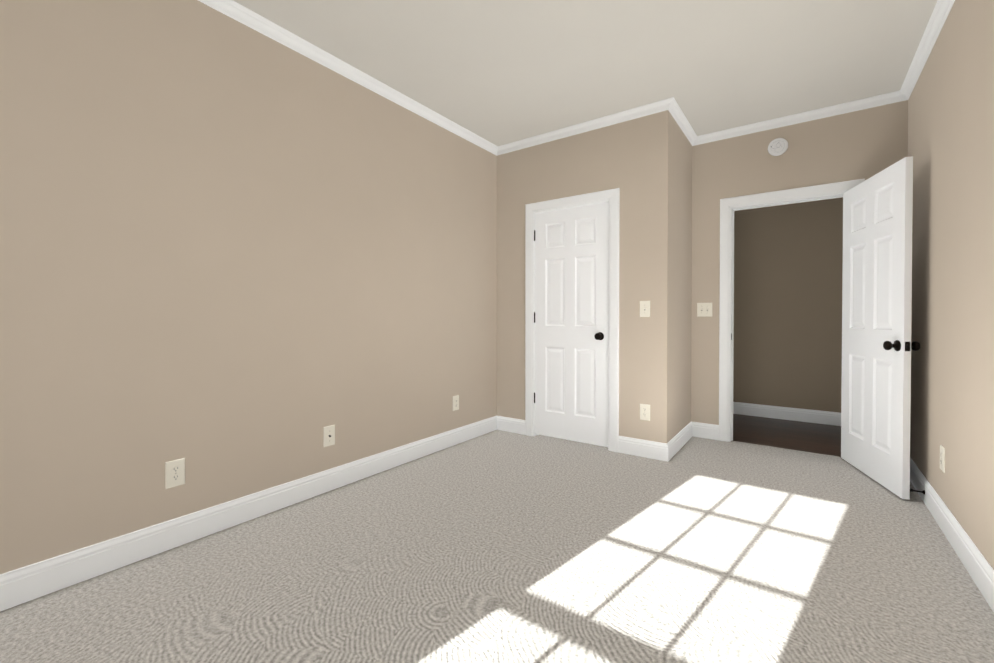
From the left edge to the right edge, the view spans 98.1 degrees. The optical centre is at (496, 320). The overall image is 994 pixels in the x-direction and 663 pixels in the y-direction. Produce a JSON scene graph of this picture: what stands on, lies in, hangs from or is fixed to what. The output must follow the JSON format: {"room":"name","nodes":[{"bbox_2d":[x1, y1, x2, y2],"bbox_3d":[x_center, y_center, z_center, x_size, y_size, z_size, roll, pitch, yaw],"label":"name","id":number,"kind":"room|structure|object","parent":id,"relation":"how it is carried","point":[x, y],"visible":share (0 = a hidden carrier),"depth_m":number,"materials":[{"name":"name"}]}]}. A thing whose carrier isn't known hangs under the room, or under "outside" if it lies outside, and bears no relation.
{"room":"empty bedroom","nodes":[
{"label":"empty bedroom","id":0,"kind":"room"},
{"bbox_2d":[0,0,496,573],"bbox_3d":[-0.750,-0.292,3.224,0.120,2.700,6.840,0,1,36],"label":"wall","id":1,"kind":"structure","parent":0,"point":[238,260],"depth_m":2.15,"materials":[{"name":"paint"}]},
{"bbox_2d":[165,458,184,488],"bbox_3d":[-1.524,0.723,2.045,0.008,0.125,0.078,0,1,36],"label":"electrical outlet","id":2,"kind":"object","parent":1,"relation":"attached to","point":[174,473],"visible":1,"depth_m":2.04,"materials":[{"name":"white plastic"}]},
{"bbox_2d":[0,416,495,611],"bbox_3d":[-1.307,1.001,2.345,0.015,0.132,4.500,0,1,36],"label":"baseboard","id":3,"kind":"structure","parent":1,"relation":"attached to","point":[19,586],"depth_m":2.10,"materials":[{"name":"white wood"}]},
{"bbox_2d":[323,425,334,446],"bbox_3d":[-1.048,0.721,2.703,0.016,0.125,0.078,0,1,36],"label":"outlet","id":4,"kind":"object","parent":1,"relation":"attached to","point":[328,435],"visible":1,"depth_m":2.70,"materials":[{"name":"white plastic"}]},
{"bbox_2d":[198,0,497,155],"bbox_3d":[-1.293,-1.602,2.307,0.050,0.062,4.500,0,1,36],"label":"crown molding","id":5,"kind":"structure","parent":1,"relation":"attached to","point":[236,11],"depth_m":2.70,"materials":[{"name":"white wood"}]},
{"bbox_2d":[453,395,458,410],"bbox_3d":[-0.350,0.701,3.683,0.008,0.125,0.078,0,1,36],"label":"electrical outlet","id":6,"kind":"object","parent":1,"relation":"attached to","point":[456,402],"visible":1,"depth_m":3.68,"materials":[{"name":"white plastic"}]},
{"bbox_2d":[0,430,993,662],"bbox_3d":[0.135,1.103,1.785,3.253,0.060,5.508,0,1,36],"label":"floor carpet","id":7,"kind":"object","parent":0,"point":[498,546],"visible":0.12,"depth_m":1.81,"materials":[{"name":"grey carpet"}]},
{"bbox_2d":[497,110,671,442],"bbox_3d":[0.675,-0.298,3.753,1.580,2.700,0.120,0,1,36],"label":"wall","id":8,"kind":"structure","parent":0,"point":[631,159],"depth_m":3.43,"materials":[{"name":"paint"}]},
{"bbox_2d":[496,416,524,434],"bbox_3d":[0.140,0.983,4.067,0.302,0.132,0.015,0,1,36],"label":"baseboard","id":9,"kind":"structure","parent":8,"relation":"attached to","point":[513,425],"depth_m":4.07,"materials":[{"name":"white wood"}]},
{"bbox_2d":[534,202,608,446],"bbox_3d":[0.614,0.030,3.712,0.700,2.005,0.103,0,1,36],"label":"closet door","id":10,"kind":"structure","parent":8,"relation":"in","point":[571,316],"depth_m":3.71,"materials":[{"name":"white paint"},{"name":"oil rubbed bronze"}]},
{"bbox_2d":[525,188,619,451],"bbox_3d":[0.659,0.029,3.768,0.732,2.045,0.120,0,1,36],"label":"door frame","id":11,"kind":"structure","parent":8,"relation":"attached to","point":[534,297],"depth_m":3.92,"materials":[{"name":"white wood"}]},
{"bbox_2d":[498,97,677,154],"bbox_3d":[0.670,-1.616,3.638,1.570,0.062,0.050,0,1,36],"label":"crown molding","id":12,"kind":"structure","parent":8,"relation":"attached to","point":[670,104],"depth_m":3.55,"materials":[{"name":"white wood"}]},
{"bbox_2d":[618,436,663,460],"bbox_3d":[1.119,0.990,3.365,0.350,0.132,0.015,0,1,36],"label":"baseboard","id":13,"kind":"structure","parent":8,"relation":"attached to","point":[626,445],"depth_m":3.35,"materials":[{"name":"white wood"}]},
{"bbox_2d":[640,404,649,420],"bbox_3d":[1.148,0.708,3.346,0.078,0.125,0.008,0,1,36],"label":"electrical outlet","id":14,"kind":"object","parent":8,"relation":"attached to","point":[644,411],"visible":1,"depth_m":3.34,"materials":[{"name":"white plastic"}]},
{"bbox_2d":[640,301,649,316],"bbox_3d":[1.141,-0.094,3.335,0.078,0.125,0.019,0,1,36],"label":"light switch","id":15,"kind":"object","parent":8,"relation":"attached to","point":[644,308],"visible":1,"depth_m":3.33,"materials":[{"name":"white plastic"}]},
{"bbox_2d":[233,0,936,145],"bbox_3d":[0.139,-1.677,1.762,3.253,0.100,5.524,0,1,36],"label":"ceiling","id":16,"kind":"structure","parent":0,"point":[499,72],"depth_m":2.63,"materials":[{"name":"paint"}]},
{"bbox_2d":[671,117,691,438],"bbox_3d":[1.514,-0.297,3.670,0.120,2.700,0.724,0,1,36],"label":"wall","id":17,"kind":"structure","parent":0,"point":[681,294],"depth_m":3.60,"materials":[{"name":"paint"}]},
{"bbox_2d":[664,421,695,461],"bbox_3d":[1.530,0.988,3.590,0.015,0.132,0.858,0,1,36],"label":"baseboard","id":18,"kind":"structure","parent":17,"relation":"attached to","point":[678,441],"depth_m":3.52,"materials":[{"name":"white wood"}]},
{"bbox_2d":[670,105,697,145],"bbox_3d":[1.538,-1.615,3.544,0.050,0.062,0.750,0,1,36],"label":"crown molding","id":19,"kind":"structure","parent":17,"relation":"attached to","point":[679,116],"depth_m":3.58,"materials":[{"name":"white wood"}]},
{"bbox_2d":[733,414,840,456],"bbox_3d":[2.935,1.080,3.985,5.240,0.060,1.332,0,1,36],"label":"floor","id":20,"kind":"structure","parent":0,"point":[825,439],"depth_m":3.99,"materials":[{"name":"brown wood"}]},
{"bbox_2d":[733,197,842,412],"bbox_3d":[3.288,-0.305,4.463,5.000,2.700,0.120,0,1,36],"label":"wall","id":21,"kind":"structure","parent":0,"point":[788,262],"depth_m":4.54,"materials":[{"name":"paint"}]},
{"bbox_2d":[733,402,840,425],"bbox_3d":[3.249,0.979,4.422,5.000,0.132,0.015,0,1,36],"label":"baseboard","id":22,"kind":"structure","parent":21,"relation":"attached to","point":[801,415],"depth_m":4.54,"materials":[{"name":"white wood"}]},
{"bbox_2d":[691,100,907,424],"bbox_3d":[1.797,-0.300,3.986,3.133,2.700,0.120,0,1,36],"label":"wall","id":23,"kind":"structure","parent":0,"point":[868,143],"depth_m":3.63,"materials":[{"name":"paint"}]},
{"bbox_2d":[697,303,711,316],"bbox_3d":[1.857,-0.101,3.860,0.124,0.125,0.019,0,1,36],"label":"double light switch","id":24,"kind":"object","parent":23,"relation":"attached to","point":[704,309],"visible":1,"depth_m":3.86,"materials":[{"name":"white plastic"}]},
{"bbox_2d":[768,138,787,155],"bbox_3d":[2.297,-1.423,3.527,0.141,0.141,0.025,0,1,36],"label":"smoke detector","id":25,"kind":"object","parent":23,"relation":"attached to","point":[777,146],"visible":1,"depth_m":3.52,"materials":[{"name":"white plastic"}]},
{"bbox_2d":[719,178,864,441],"bbox_3d":[2.389,-0.006,3.564,0.970,2.120,0.159,0,1,36],"label":"door frame","id":26,"kind":"structure","parent":23,"relation":"attached to","point":[727,205],"depth_m":3.75,"materials":[{"name":"white wood"}]},
{"bbox_2d":[694,91,897,145],"bbox_3d":[2.311,-1.614,3.499,1.360,0.062,0.050,0,1,36],"label":"crown molding","id":27,"kind":"structure","parent":23,"relation":"attached to","point":[888,98],"depth_m":3.42,"materials":[{"name":"white wood"}]},
{"bbox_2d":[841,156,919,499],"bbox_3d":[2.531,0.041,2.909,0.171,2.015,0.805,0,1,17],"label":"entry door","id":28,"kind":"structure","parent":23,"relation":"in","point":[877,345],"depth_m":2.80,"materials":[{"name":"white paint"},{"name":"oil rubbed bronze"}]},
{"bbox_2d":[908,0,993,569],"bbox_3d":[1.395,-0.268,0.840,0.120,2.700,5.464,0,1,36],"label":"wall","id":29,"kind":"structure","parent":0,"point":[963,430],"depth_m":2.06,"materials":[{"name":"paint"}]},
{"bbox_2d":[898,0,954,101],"bbox_3d":[1.360,-1.587,0.924,0.050,0.062,5.344,0,1,36],"label":"crown molding","id":30,"kind":"structure","parent":29,"relation":"attached to","point":[942,8],"depth_m":2.52,"materials":[{"name":"white wood"}]},
{"bbox_2d":[940,445,944,472],"bbox_3d":[2.317,0.718,2.246,0.008,0.125,0.078,0,1,36],"label":"electrical outlet","id":31,"kind":"object","parent":29,"relation":"attached to","point":[942,458],"visible":1,"depth_m":2.23,"materials":[{"name":"white plastic"}]},
{"bbox_2d":[910,457,993,611],"bbox_3d":[1.375,1.015,0.941,0.015,0.132,5.344,0,1,36],"label":"baseboard","id":32,"kind":"structure","parent":29,"relation":"attached to","point":[979,569],"depth_m":1.97,"materials":[{"name":"white wood"}]},
{"bbox_2d":[910,488,924,494],"bbox_3d":[2.466,0.999,2.531,0.066,0.026,0.025,0,1,36],"label":"door stop","id":33,"kind":"object","parent":32,"relation":"attached to","point":[912,490],"visible":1,"depth_m":2.53,"materials":[{"name":"black metal"}]}
]}

